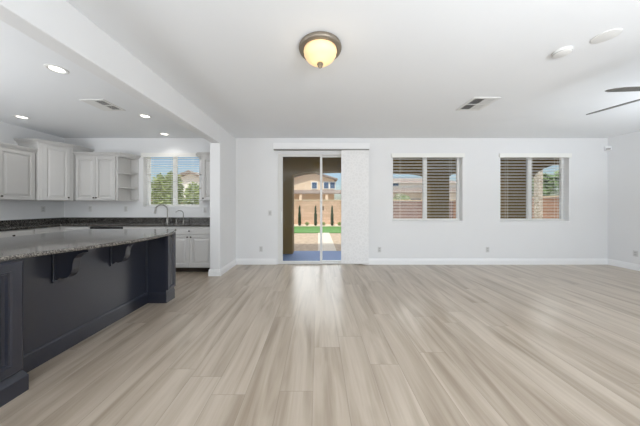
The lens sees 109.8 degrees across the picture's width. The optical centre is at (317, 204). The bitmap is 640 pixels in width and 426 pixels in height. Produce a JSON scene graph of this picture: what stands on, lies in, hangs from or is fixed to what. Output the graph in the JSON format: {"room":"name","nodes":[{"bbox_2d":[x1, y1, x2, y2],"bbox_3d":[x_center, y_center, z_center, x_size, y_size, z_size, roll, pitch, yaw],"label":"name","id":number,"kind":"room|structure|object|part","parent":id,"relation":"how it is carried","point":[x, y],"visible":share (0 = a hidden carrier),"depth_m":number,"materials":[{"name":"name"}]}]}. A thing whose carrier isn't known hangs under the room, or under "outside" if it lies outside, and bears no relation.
{"room":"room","nodes":[
{"label":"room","id":0,"kind":"room"},
{"bbox_2d":[0,121,63,223],"bbox_3d":[-5.600,-0.080,0.840,0.200,2.740,8.080,0,0,0],"label":"wall","id":1,"kind":"structure","parent":0,"point":[9,209],"depth_m":4.23,"materials":[{"name":"white paint"}]},
{"bbox_2d":[0,142,37,199],"bbox_3d":[-5.309,-0.551,3.712,0.382,0.932,0.807,0,0,0],"label":"upper cabinet","id":2,"kind":"object","parent":1,"relation":"attached to","point":[17,167],"visible":1,"depth_m":3.85,"materials":[{"name":"white paint"}]},
{"bbox_3d":[-5.309,-0.986,3.712,0.382,0.062,0.807,0,0,0],"label":"crown moulding","id":3,"kind":"part","parent":2,"relation":"part of","materials":[{"name":"white paint"}]},
{"bbox_2d":[13,138,93,200],"bbox_3d":[-5.173,-0.643,4.469,0.655,1.115,0.822,0,0,0],"label":"upper cabinet","id":4,"kind":"object","parent":1,"relation":"attached to","point":[55,162],"visible":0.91,"depth_m":4.28,"materials":[{"name":"white paint"}]},
{"bbox_3d":[-5.062,-1.167,4.383,0.364,0.065,1.051,0,0,38],"label":"crown moulding","id":5,"kind":"part","parent":4,"relation":"part of","materials":[{"name":"white paint"}]},
{"bbox_3d":[-5.001,-0.605,4.308,0.021,1.020,0.348,0,0,29],"label":"cabinet door","id":6,"kind":"part","parent":4,"relation":"part of","materials":[{"name":"white paint"}]},
{"bbox_2d":[210,126,235,268],"bbox_3d":[-1.875,-0.080,4.485,0.190,2.740,0.790,0,0,0],"label":"wall partition","id":7,"kind":"structure","parent":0,"point":[222,154],"depth_m":4.24,"materials":[{"name":"white paint"}]},
{"bbox_2d":[0,264,639,425],"bbox_3d":[0.390,1.340,0.930,12.180,0.100,8.260,0,0,0],"label":"floor","id":8,"kind":"structure","parent":0,"point":[278,344],"depth_m":1.94,"materials":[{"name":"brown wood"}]},
{"bbox_2d":[0,229,32,237],"bbox_3d":[-5.170,0.848,2.530,0.658,0.885,2.660,0,0,0],"label":"base cabinet","id":9,"kind":"object","parent":8,"relation":"on","point":[12,233],"visible":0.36,"depth_m":3.63,"materials":[{"name":"white paint"}]},
{"bbox_2d":[0,217,209,230],"bbox_3d":[-3.735,0.336,3.039,3.528,0.136,3.679,0,0,0],"label":"countertop","id":10,"kind":"structure","parent":9,"relation":"on","point":[5,225],"depth_m":4.49,"materials":[{"name":"stone"}]},
{"bbox_2d":[154,204,170,222],"bbox_3d":[-3.234,0.178,4.686,0.303,0.381,0.098,0,0,-30],"label":"kitchen faucet","id":11,"kind":"object","parent":10,"relation":"on","point":[167,219],"visible":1,"depth_m":4.71,"materials":[{"name":"metal"}]},
{"bbox_3d":[-3.249,0.164,4.670,0.236,0.353,0.026,0,0,-41],"label":"spout","id":12,"kind":"part","parent":11,"relation":"part of","materials":[{"name":"metal"}]},
{"bbox_2d":[33,226,64,233],"bbox_3d":[-5.151,0.848,4.370,0.697,0.885,1.017,0,0,0],"label":"base cabinet","id":13,"kind":"object","parent":8,"relation":"on","point":[61,228],"visible":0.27,"depth_m":4.07,"materials":[{"name":"white paint"}]},
{"bbox_3d":[-4.880,0.792,4.005,0.021,0.745,0.270,0,0,0],"label":"cabinet door","id":14,"kind":"part","parent":13,"relation":"part of","materials":[{"name":"white paint"}]},
{"bbox_2d":[65,226,90,230],"bbox_3d":[-4.556,0.848,4.549,0.488,0.885,0.656,0,0,0],"label":"base cabinet","id":15,"kind":"object","parent":8,"relation":"on","point":[67,228],"visible":0.08,"depth_m":4.25,"materials":[{"name":"white paint"}]},
{"bbox_2d":[0,232,175,406],"bbox_3d":[-2.575,0.829,1.914,1.249,0.922,2.432,0,0,0],"label":"kitchen island","id":16,"kind":"object","parent":8,"relation":"on","point":[50,304],"visible":0.77,"depth_m":1.98,"materials":[{"name":"grey paint"}]},
{"bbox_3d":[-2.033,0.752,1.147,0.027,0.746,0.795,0,0,0],"label":"raised panel","id":17,"kind":"part","parent":16,"relation":"part of","materials":[{"name":"grey paint"}]},
{"bbox_3d":[-2.242,0.515,1.945,0.014,0.295,0.090,0,0,0],"label":"corbel plate","id":18,"kind":"part","parent":16,"relation":"part of","materials":[{"name":"grey paint"}]},
{"bbox_3d":[-2.243,1.218,2.265,0.014,0.145,1.378,0,0,0],"label":"moulding","id":19,"kind":"part","parent":16,"relation":"part of","materials":[{"name":"grey paint"}]},
{"bbox_2d":[0,229,175,261],"bbox_3d":[-2.501,0.351,1.920,1.497,0.032,2.480,0,0,0],"label":"island countertop","id":20,"kind":"structure","parent":16,"relation":"on","point":[25,246],"depth_m":2.12,"materials":[{"name":"grey stone"}]},
{"bbox_3d":[-2.242,0.515,2.475,0.014,0.295,0.090,0,0,0],"label":"corbel plate","id":21,"kind":"part","parent":16,"relation":"part of","materials":[{"name":"grey paint"}]},
{"bbox_3d":[-2.124,0.829,3.047,0.249,0.922,0.165,0,0,0],"label":"post","id":22,"kind":"part","parent":16,"relation":"part of","materials":[{"name":"grey paint"}]},
{"bbox_3d":[-1.988,0.751,3.049,0.025,0.748,0.162,0,0,0],"label":"raised panel","id":23,"kind":"part","parent":16,"relation":"part of","materials":[{"name":"grey paint"}]},
{"bbox_2d":[90,226,122,228],"bbox_3d":[-4.005,0.848,4.562,0.610,0.885,0.633,0,0,0],"label":"dishwasher","id":24,"kind":"object","parent":8,"relation":"on","point":[91,227],"visible":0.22,"depth_m":4.25,"materials":[{"name":"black metal"}]},
{"bbox_3d":[-4.005,0.451,4.263,0.600,0.072,0.034,0,0,0],"label":"control panel","id":25,"kind":"part","parent":24,"relation":"part of","materials":[{"name":"black plastic"}]},
{"bbox_2d":[123,226,165,228],"bbox_3d":[-3.290,0.848,4.549,0.816,0.885,0.656,0,0,0],"label":"base cabinet","id":26,"kind":"object","parent":8,"relation":"on","point":[124,227],"visible":0.09,"depth_m":4.25,"materials":[{"name":"white paint"}]},
{"bbox_3d":[-3.489,0.487,4.260,0.392,0.135,0.021,0,0,0],"label":"drawer","id":27,"kind":"part","parent":26,"relation":"part of","materials":[{"name":"white paint"}]},
{"bbox_3d":[-3.091,0.487,4.260,0.392,0.135,0.021,0,0,0],"label":"drawer","id":28,"kind":"part","parent":26,"relation":"part of","materials":[{"name":"white paint"}]},
{"bbox_2d":[166,226,209,271],"bbox_3d":[-2.426,0.848,4.549,0.908,0.885,0.656,0,0,0],"label":"base cabinet","id":29,"kind":"object","parent":8,"relation":"on","point":[192,242],"visible":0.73,"depth_m":4.25,"materials":[{"name":"white paint"}]},
{"bbox_3d":[-2.648,0.865,4.256,0.438,0.600,0.021,0,0,0],"label":"cabinet door","id":30,"kind":"part","parent":29,"relation":"part of","materials":[{"name":"white paint"}]},
{"bbox_3d":[-2.426,0.487,4.260,0.882,0.135,0.021,0,0,0],"label":"drawer","id":31,"kind":"part","parent":29,"relation":"part of","materials":[{"name":"white paint"}]},
{"bbox_3d":[-2.204,0.865,4.256,0.438,0.600,0.021,0,0,0],"label":"cabinet door","id":32,"kind":"part","parent":29,"relation":"part of","materials":[{"name":"white paint"}]},
{"bbox_2d":[0,0,639,137],"bbox_3d":[0.390,-1.500,0.930,12.180,0.100,8.260,0,0,0],"label":"ceiling","id":33,"kind":"structure","parent":0,"point":[403,68],"depth_m":2.43,"materials":[{"name":"white paint"}]},
{"bbox_2d":[13,115,30,118],"bbox_3d":[-4.877,-1.445,3.707,0.180,0.010,0.180,0,0,0],"label":"recessed light","id":34,"kind":"object","parent":33,"relation":"in","point":[17,116],"visible":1,"depth_m":3.71,"materials":[{"name":"white"}]},
{"bbox_2d":[44,64,69,73],"bbox_3d":[-2.783,-1.445,2.399,0.180,0.010,0.180,0,0,0],"label":"recessed light","id":35,"kind":"object","parent":33,"relation":"in","point":[54,68],"visible":1,"depth_m":2.39,"materials":[{"name":"white paint"}]},
{"bbox_2d":[79,99,125,110],"bbox_3d":[-3.105,-1.444,3.260,0.330,0.012,0.360,0,0,0],"label":"ceiling vent","id":36,"kind":"object","parent":33,"relation":"in","point":[102,104],"visible":1,"depth_m":3.24,"materials":[{"name":"white metal"}]},
{"bbox_2d":[0,0,219,142],"bbox_3d":[-1.860,-1.288,0.545,0.160,0.325,7.090,0,0,0],"label":"beam","id":37,"kind":"structure","parent":33,"relation":"attached to","point":[57,25],"depth_m":1.84,"materials":[{"name":"white paint"}]},
{"bbox_2d":[138,114,151,117],"bbox_3d":[-2.818,-1.445,3.666,0.180,0.010,0.180,0,0,0],"label":"recessed light","id":38,"kind":"object","parent":33,"relation":"in","point":[140,115],"visible":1,"depth_m":3.66,"materials":[{"name":"white"}]},
{"bbox_2d":[299,31,341,68],"bbox_3d":[0.020,-1.351,2.060,0.392,0.197,0.392,0,0,0],"label":"flush ceiling light","id":39,"kind":"object","parent":33,"relation":"attached to","point":[320,49],"visible":1,"depth_m":1.96,"materials":[{"name":"beige glass"}]},
{"bbox_3d":[0.020,-1.355,2.060,0.304,0.118,0.304,0,0,0],"label":"lamp shade","id":40,"kind":"part","parent":39,"relation":"part of","materials":[{"name":"white glass"}]},
{"bbox_2d":[456,97,500,110],"bbox_3d":[2.280,-1.444,3.225,0.360,0.012,0.410,0,0,0],"label":"ceiling vent","id":41,"kind":"object","parent":33,"relation":"in","point":[476,103],"visible":1,"depth_m":3.21,"materials":[{"name":"white metal"}]},
{"bbox_2d":[551,46,572,57],"bbox_3d":[2.300,-1.431,2.120,0.140,0.038,0.140,0,0,0],"label":"smoke detector","id":42,"kind":"object","parent":33,"relation":"attached to","point":[563,51],"visible":1,"depth_m":2.09,"materials":[{"name":"white paint"}]},
{"bbox_2d":[590,28,622,43],"bbox_3d":[2.470,-1.444,1.930,0.170,0.011,0.170,0,0,0],"label":"cover plate","id":43,"kind":"object","parent":33,"relation":"attached to","point":[607,35],"visible":1,"depth_m":1.92,"materials":[{"name":"white paint"}]},
{"bbox_2d":[586,86,639,114],"bbox_3d":[3.401,-1.244,2.144,1.220,0.413,1.257,0,0,0],"label":"ceiling fan","id":44,"kind":"object","parent":33,"relation":"hanging from","point":[622,89],"visible":1,"depth_m":2.21,"materials":[{"name":"silver metal"}]},
{"bbox_3d":[3.357,-1.110,2.534,0.142,0.032,0.490,0,0,-13],"label":"blade","id":45,"kind":"part","parent":44,"relation":"part of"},
{"bbox_3d":[3.037,-1.110,2.158,0.492,0.032,0.149,0,0,0],"label":"blade","id":46,"kind":"part","parent":44,"relation":"part of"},
{"bbox_2d":[64,138,607,263],"bbox_3d":[0.390,-0.080,4.970,12.180,2.740,0.180,0,0,0],"label":"wall","id":47,"kind":"structure","parent":0,"point":[585,174],"depth_m":4.88,"materials":[{"name":"white paint"}]},
{"bbox_2d":[73,152,116,200],"bbox_3d":[-4.480,-0.571,4.689,0.840,0.972,0.382,0,0,0],"label":"upper cabinet","id":48,"kind":"object","parent":47,"relation":"attached to","point":[96,172],"visible":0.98,"depth_m":4.53,"materials":[{"name":"white paint"}]},
{"bbox_3d":[-4.680,-0.534,4.537,0.396,0.875,0.021,0,0,0],"label":"cabinet door","id":49,"kind":"part","parent":48,"relation":"part of","materials":[{"name":"white paint"}]},
{"bbox_3d":[-4.480,-1.026,4.524,0.840,0.062,0.052,0,0,0],"label":"crown moulding","id":50,"kind":"part","parent":48,"relation":"part of","materials":[{"name":"white paint"}]},
{"bbox_3d":[-4.280,-0.534,4.537,0.396,0.875,0.021,0,0,0],"label":"cabinet door","id":51,"kind":"part","parent":48,"relation":"part of","materials":[{"name":"white paint"}]},
{"bbox_2d":[115,152,140,200],"bbox_3d":[-3.948,-0.571,4.689,0.223,0.972,0.381,0,0,0],"label":"shelf","id":52,"kind":"object","parent":47,"relation":"attached to","point":[127,164],"visible":1,"depth_m":4.75,"materials":[{"name":"white paint"}]},
{"bbox_3d":[-4.052,-0.540,4.707,0.015,0.910,0.313,0,0,0],"label":"panel","id":53,"kind":"part","parent":52,"relation":"part of","materials":[{"name":"white paint"}]},
{"bbox_3d":[-3.926,-1.026,4.680,0.117,0.062,0.437,0,0,27],"label":"crown moulding","id":54,"kind":"part","parent":52,"relation":"part of","materials":[{"name":"white paint"}]},
{"bbox_3d":[-3.975,-0.540,4.872,0.169,0.910,0.016,0,0,0],"label":"panel","id":55,"kind":"part","parent":52,"relation":"part of","materials":[{"name":"white paint"}]},
{"bbox_2d":[147,157,177,204],"bbox_3d":[-3.183,-0.542,5.018,1.215,1.155,0.054,0,0,0],"label":"window","id":56,"kind":"structure","parent":47,"relation":"in","point":[148,162],"depth_m":5.00,"materials":[{"name":"white plastic"}]},
{"bbox_3d":[-3.183,-0.542,5.020,1.215,1.155,0.050,0,0,0],"label":"frame","id":57,"kind":"part","parent":56,"relation":"part of","materials":[{"name":"white plastic"}]},
{"bbox_2d":[141,153,198,205],"bbox_3d":[-3.204,-0.551,4.911,1.233,1.148,0.122,0,0,0],"label":"window blind","id":58,"kind":"object","parent":56,"relation":"attached to","point":[173,155],"visible":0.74,"depth_m":4.92,"materials":[{"name":"white plastic"}]},
{"bbox_3d":[-3.193,0.013,4.940,1.177,0.020,0.052,0,0,0],"label":"rail","id":59,"kind":"part","parent":58,"relation":"part of","materials":[{"name":"white plastic"}]},
{"bbox_3d":[-3.193,-0.522,4.940,0.897,1.075,0.064,0,0,0],"label":"ladder cord","id":60,"kind":"part","parent":58,"relation":"part of","materials":[{"name":"white fabric"}]},
{"bbox_2d":[146,206,198,206],"bbox_3d":[-3.183,0.043,4.931,1.215,0.020,0.126,0,0,0],"label":"sill","id":61,"kind":"structure","parent":47,"relation":"attached to","point":[146,206],"depth_m":4.95,"materials":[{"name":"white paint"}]},
{"bbox_2d":[196,152,201,200],"bbox_3d":[-2.457,-0.571,4.689,0.223,0.972,0.381,0,0,0],"label":"shelf","id":62,"kind":"object","parent":47,"relation":"attached to","point":[198,154],"visible":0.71,"depth_m":4.55,"materials":[{"name":"white paint"}]},
{"bbox_3d":[-2.353,-0.540,4.707,0.015,0.910,0.313,0,0,0],"label":"panel","id":63,"kind":"part","parent":62,"relation":"part of","materials":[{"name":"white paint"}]},
{"bbox_2d":[201,152,209,200],"bbox_3d":[-2.158,-0.571,4.689,0.375,0.972,0.382,0,0,0],"label":"upper cabinet","id":64,"kind":"object","parent":47,"relation":"attached to","point":[205,155],"visible":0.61,"depth_m":4.53,"materials":[{"name":"white paint"}]},
{"bbox_3d":[-2.158,-1.026,4.524,0.375,0.062,0.052,0,0,0],"label":"crown moulding","id":65,"kind":"part","parent":64,"relation":"part of","materials":[{"name":"white paint"}]},
{"bbox_2d":[208,259,276,275],"bbox_3d":[-1.443,1.226,4.477,1.086,0.128,0.806,0,0,0],"label":"baseboard","id":66,"kind":"structure","parent":47,"relation":"attached to","point":[212,272],"depth_m":4.86,"materials":[{"name":"white paint"}]},
{"bbox_2d":[278,154,340,263],"bbox_3d":[0.043,0.090,4.944,1.825,2.400,0.173,0,0,0],"label":"door","id":67,"kind":"structure","parent":47,"relation":"in","point":[280,156],"depth_m":4.92,"materials":[{"name":"white metal"}]},
{"bbox_3d":[-0.365,0.086,4.940,0.920,2.348,0.040,0,0,0],"label":"sash","id":68,"kind":"part","parent":67,"relation":"part of","materials":[{"name":"white metal"}]},
{"bbox_3d":[0.477,0.086,4.995,0.865,2.348,0.040,0,0,0],"label":"sash","id":69,"kind":"part","parent":67,"relation":"part of","materials":[{"name":"white metal"}]},
{"bbox_2d":[273,143,369,263],"bbox_3d":[0.072,-0.030,4.832,2.055,2.580,0.095,0,0,0],"label":"blind","id":70,"kind":"object","parent":47,"relation":"attached to","point":[354,156],"visible":1,"depth_m":4.82,"materials":[{"name":"white fabric"}]},
{"bbox_3d":[0.795,0.036,4.816,0.590,2.418,0.003,0,0,0],"label":"fabric panel","id":71,"kind":"part","parent":70,"relation":"part of","materials":[{"name":"white fabric"}]},
{"bbox_2d":[393,158,458,220],"bbox_3d":[2.378,-0.382,5.018,1.516,1.457,0.054,0,0,0],"label":"window","id":72,"kind":"structure","parent":47,"relation":"in","point":[424,160],"depth_m":5.00,"materials":[{"name":"white plastic"}]},
{"bbox_2d":[391,153,464,219],"bbox_3d":[2.378,-0.390,4.911,1.576,1.450,0.122,0,0,0],"label":"window blind","id":73,"kind":"object","parent":72,"relation":"attached to","point":[393,155],"visible":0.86,"depth_m":4.85,"materials":[{"name":"white plastic"}]},
{"bbox_3d":[2.357,0.325,4.940,1.458,0.020,0.052,0,0,0],"label":"rail","id":74,"kind":"part","parent":73,"relation":"part of","materials":[{"name":"white plastic"}]},
{"bbox_3d":[2.357,-0.361,4.940,1.110,1.377,0.064,0,0,0],"label":"ladder cord","id":75,"kind":"part","parent":73,"relation":"part of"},
{"bbox_2d":[393,221,462,221],"bbox_3d":[2.378,0.355,4.931,1.516,0.020,0.126,0,0,0],"label":"sill","id":76,"kind":"structure","parent":47,"relation":"attached to","point":[393,221],"depth_m":4.87,"materials":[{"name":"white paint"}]},
{"bbox_2d":[363,259,607,264],"bbox_3d":[3.624,1.226,4.872,5.279,0.128,0.016,0,0,0],"label":"baseboard","id":77,"kind":"structure","parent":47,"relation":"attached to","point":[371,261],"depth_m":4.86,"materials":[{"name":"white paint"}]},
{"bbox_2d":[500,158,562,220],"bbox_3d":[4.702,-0.382,5.018,1.491,1.457,0.054,0,0,0],"label":"window","id":78,"kind":"structure","parent":47,"relation":"in","point":[528,160],"depth_m":5.00,"materials":[{"name":"white plastic"}]},
{"bbox_2d":[499,153,571,219],"bbox_3d":[4.702,-0.390,4.911,1.551,1.450,0.122,0,0,0],"label":"window blind","id":79,"kind":"object","parent":78,"relation":"attached to","point":[501,155],"visible":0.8,"depth_m":4.86,"materials":[{"name":"white plastic"}]},
{"bbox_3d":[4.681,-0.361,4.940,1.092,1.377,0.064,0,0,0],"label":"ladder cord","id":80,"kind":"part","parent":79,"relation":"part of","materials":[{"name":"white fabric"}]},
{"bbox_3d":[4.681,0.325,4.940,1.433,0.020,0.052,0,0,0],"label":"rail","id":81,"kind":"part","parent":79,"relation":"part of","materials":[{"name":"white plastic"}]},
{"bbox_2d":[500,221,569,221],"bbox_3d":[4.702,0.355,4.931,1.491,0.020,0.126,0,0,0],"label":"sill","id":82,"kind":"structure","parent":47,"relation":"attached to","point":[500,221],"depth_m":4.87,"materials":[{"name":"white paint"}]},
{"bbox_2d":[604,146,611,150],"bbox_3d":[6.238,-1.220,4.838,0.082,0.100,0.082,0,0,0],"label":"sensor","id":83,"kind":"object","parent":47,"relation":"attached to","point":[606,148],"visible":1,"depth_m":4.83,"materials":[{"name":"white paint"}]},
{"bbox_2d":[283,157,558,253],"bbox_3d":[3.900,-0.180,6.400,10.800,3.060,0.400,0,0,0],"label":"patio cover","id":84,"kind":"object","parent":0,"point":[438,169],"depth_m":6.20,"materials":[{"name":"beige paint"}]},
{"bbox_2d":[608,131,639,263],"bbox_3d":[6.380,-0.080,0.840,0.200,2.740,8.080,0,0,0],"label":"wall","id":85,"kind":"structure","parent":0,"point":[624,156],"depth_m":4.61,"materials":[{"name":"white paint"}]},
{"bbox_2d":[607,259,639,270],"bbox_3d":[6.272,1.226,0.945,0.016,0.128,7.870,0,0,0],"label":"baseboard","id":86,"kind":"structure","parent":85,"relation":"attached to","point":[627,265],"depth_m":4.60,"materials":[{"name":"white paint"}]},
{"bbox_2d":[633,250,637,256],"bbox_3d":[6.276,0.960,4.450,0.008,0.116,0.072,0,0,0],"label":"wall outlet","id":87,"kind":"object","parent":85,"relation":"attached to","point":[635,253],"visible":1,"depth_m":4.45,"materials":[{"name":"white plastic"}]},
{"label":"outside","id":88,"kind":"structure","parent":0,"visible":0},
{"bbox_2d":[294,233,340,250],"bbox_3d":[0.000,1.552,40.000,120.000,0.195,100.000,0,0,0],"label":"ground","id":89,"kind":"structure","parent":88,"point":[302,241],"depth_m":8.97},
{"bbox_2d":[151,170,183,204],"bbox_3d":[-5.745,0.082,8.624,1.228,2.849,1.162,0,0,0],"label":"shrub","id":90,"kind":"object","parent":89,"relation":"on","point":[155,194],"visible":0.48,"depth_m":8.41,"materials":[{"name":"green plant"}]},
{"bbox_2d":[172,170,198,196],"bbox_3d":[-19.400,-1.780,36.850,10.000,6.460,8.900,0,0,0],"label":"gabled house","id":91,"kind":"structure","parent":89,"relation":"on","point":[184,177],"depth_m":33.00,"materials":[{"name":"beige paint"}]},
{"bbox_2d":[182,182,198,204],"bbox_3d":[-4.470,0.254,8.505,1.256,2.412,1.144,0,0,0],"label":"shrub","id":92,"kind":"object","parent":89,"relation":"on","point":[189,194],"visible":0.2,"depth_m":8.28,"materials":[{"name":"green plant"}]},
{"bbox_2d":[283,251,340,260],"bbox_3d":[4.000,1.400,5.840,11.200,0.100,1.560,0,0,0],"label":"patio slab","id":93,"kind":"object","parent":89,"relation":"on","point":[297,255],"depth_m":5.90,"materials":[{"name":"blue concrete"}]},
{"bbox_2d":[294,174,340,199],"bbox_3d":[-1.500,-2.020,39.300,12.000,6.940,11.800,0,0,0],"label":"gabled house","id":94,"kind":"structure","parent":89,"relation":"on","point":[306,187],"depth_m":36.00,"materials":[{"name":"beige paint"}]},
{"bbox_3d":[-0.575,-3.135,35.904,0.750,0.950,0.029,0,0,0],"label":"pane","id":95,"kind":"part","parent":94,"relation":"part of","materials":[{"name":"blue glass"}]},
{"bbox_3d":[2.310,-3.135,35.904,0.720,0.950,0.029,0,0,0],"label":"pane","id":96,"kind":"part","parent":94,"relation":"part of","materials":[{"name":"blue glass"}]},
{"bbox_2d":[294,200,340,223],"bbox_3d":[-1.700,0.530,16.800,12.600,1.840,0.260,0,0,0],"label":"fence","id":97,"kind":"object","parent":89,"relation":"on","point":[307,207],"visible":0.25,"depth_m":16.70,"materials":[{"name":"pink paint"}]},
{"bbox_2d":[294,226,340,232],"bbox_3d":[0.950,1.437,13.300,16.900,0.034,3.400,0,0,0],"label":"lawn","id":98,"kind":"structure","parent":89,"relation":"on","point":[297,229],"depth_m":13.04,"materials":[{"name":"green plant"}]},
{"bbox_2d":[294,224,340,225],"bbox_3d":[1.000,1.442,15.850,17.400,0.024,1.700,0,0,0],"label":"planting bed","id":99,"kind":"object","parent":89,"relation":"on","point":[294,224],"visible":0.07,"depth_m":15.70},
{"bbox_2d":[298,205,300,225],"bbox_3d":[-1.264,0.755,15.506,0.281,1.470,0.292,0,0,0],"label":"cypress tree","id":100,"kind":"object","parent":99,"relation":"on","point":[299,208],"visible":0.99,"depth_m":15.45,"materials":[{"name":"green plant"}]},
{"bbox_2d":[314,205,316,225],"bbox_3d":[-0.164,0.755,15.506,0.281,1.470,0.292,0,0,0],"label":"cypress tree","id":101,"kind":"object","parent":99,"relation":"on","point":[315,208],"visible":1,"depth_m":15.45,"materials":[{"name":"green plant"}]},
{"bbox_2d":[330,206,333,225],"bbox_3d":[0.976,0.755,15.506,0.281,1.470,0.292,0,0,0],"label":"cypress tree","id":102,"kind":"object","parent":99,"relation":"on","point":[331,215],"visible":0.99,"depth_m":15.45,"materials":[{"name":"green plant"}]},
{"bbox_2d":[318,233,335,250],"bbox_3d":[0.290,1.442,9.115,0.580,0.024,4.970,0,0,0],"label":"garden path","id":103,"kind":"structure","parent":89,"relation":"on","point":[327,243],"depth_m":8.36,"materials":[{"name":"concrete"}]},
{"bbox_2d":[393,193,409,199],"bbox_3d":[11.374,-0.082,31.070,2.998,3.065,2.208,0,0,0],"label":"shrub","id":104,"kind":"object","parent":89,"relation":"on","point":[400,196],"visible":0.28,"depth_m":30.74,"materials":[{"name":"green plant"}]},
{"bbox_2d":[393,200,452,217],"bbox_3d":[7.400,0.530,16.800,5.600,1.840,0.260,0,0,0],"label":"fence","id":105,"kind":"object","parent":89,"relation":"on","point":[401,208],"visible":0.32,"depth_m":16.70,"materials":[{"name":"pink paint"}]},
{"bbox_2d":[393,178,455,199],"bbox_3d":[16.250,-1.705,39.950,16.300,6.310,11.100,0,0,0],"label":"neighbouring house","id":106,"kind":"structure","parent":89,"relation":"on","point":[412,187],"depth_m":37.00,"materials":[{"name":"beige paint"}]},
{"bbox_2d":[453,196,558,217],"bbox_3d":[10.100,0.530,9.325,0.260,1.840,14.650,0,0,0],"label":"fence","id":107,"kind":"object","parent":89,"relation":"on","point":[548,201],"visible":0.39,"depth_m":9.76,"materials":[{"name":"pink paint"}]},
{"bbox_2d":[534,170,542,217],"bbox_3d":[9.110,-0.080,9.310,0.180,3.060,0.220,0,0,0],"label":"stone column","id":108,"kind":"structure","parent":89,"relation":"on","point":[538,178],"depth_m":9.21,"materials":[{"name":"beige stone"}]},
{"bbox_2d":[533,173,558,196],"bbox_3d":[12.545,-0.274,13.539,2.599,3.449,2.340,0,0,0],"label":"tree","id":109,"kind":"object","parent":89,"relation":"on","point":[548,181],"visible":0.11,"depth_m":12.80,"materials":[{"name":"green plant"}]},
{"bbox_2d":[552,167,558,195],"bbox_3d":[16.365,-0.683,13.848,3.365,4.268,3.162,0,0,21],"label":"tree","id":110,"kind":"object","parent":89,"relation":"on","point":[558,167],"visible":0.02,"depth_m":14.35,"materials":[{"name":"green plant"}]}
]}

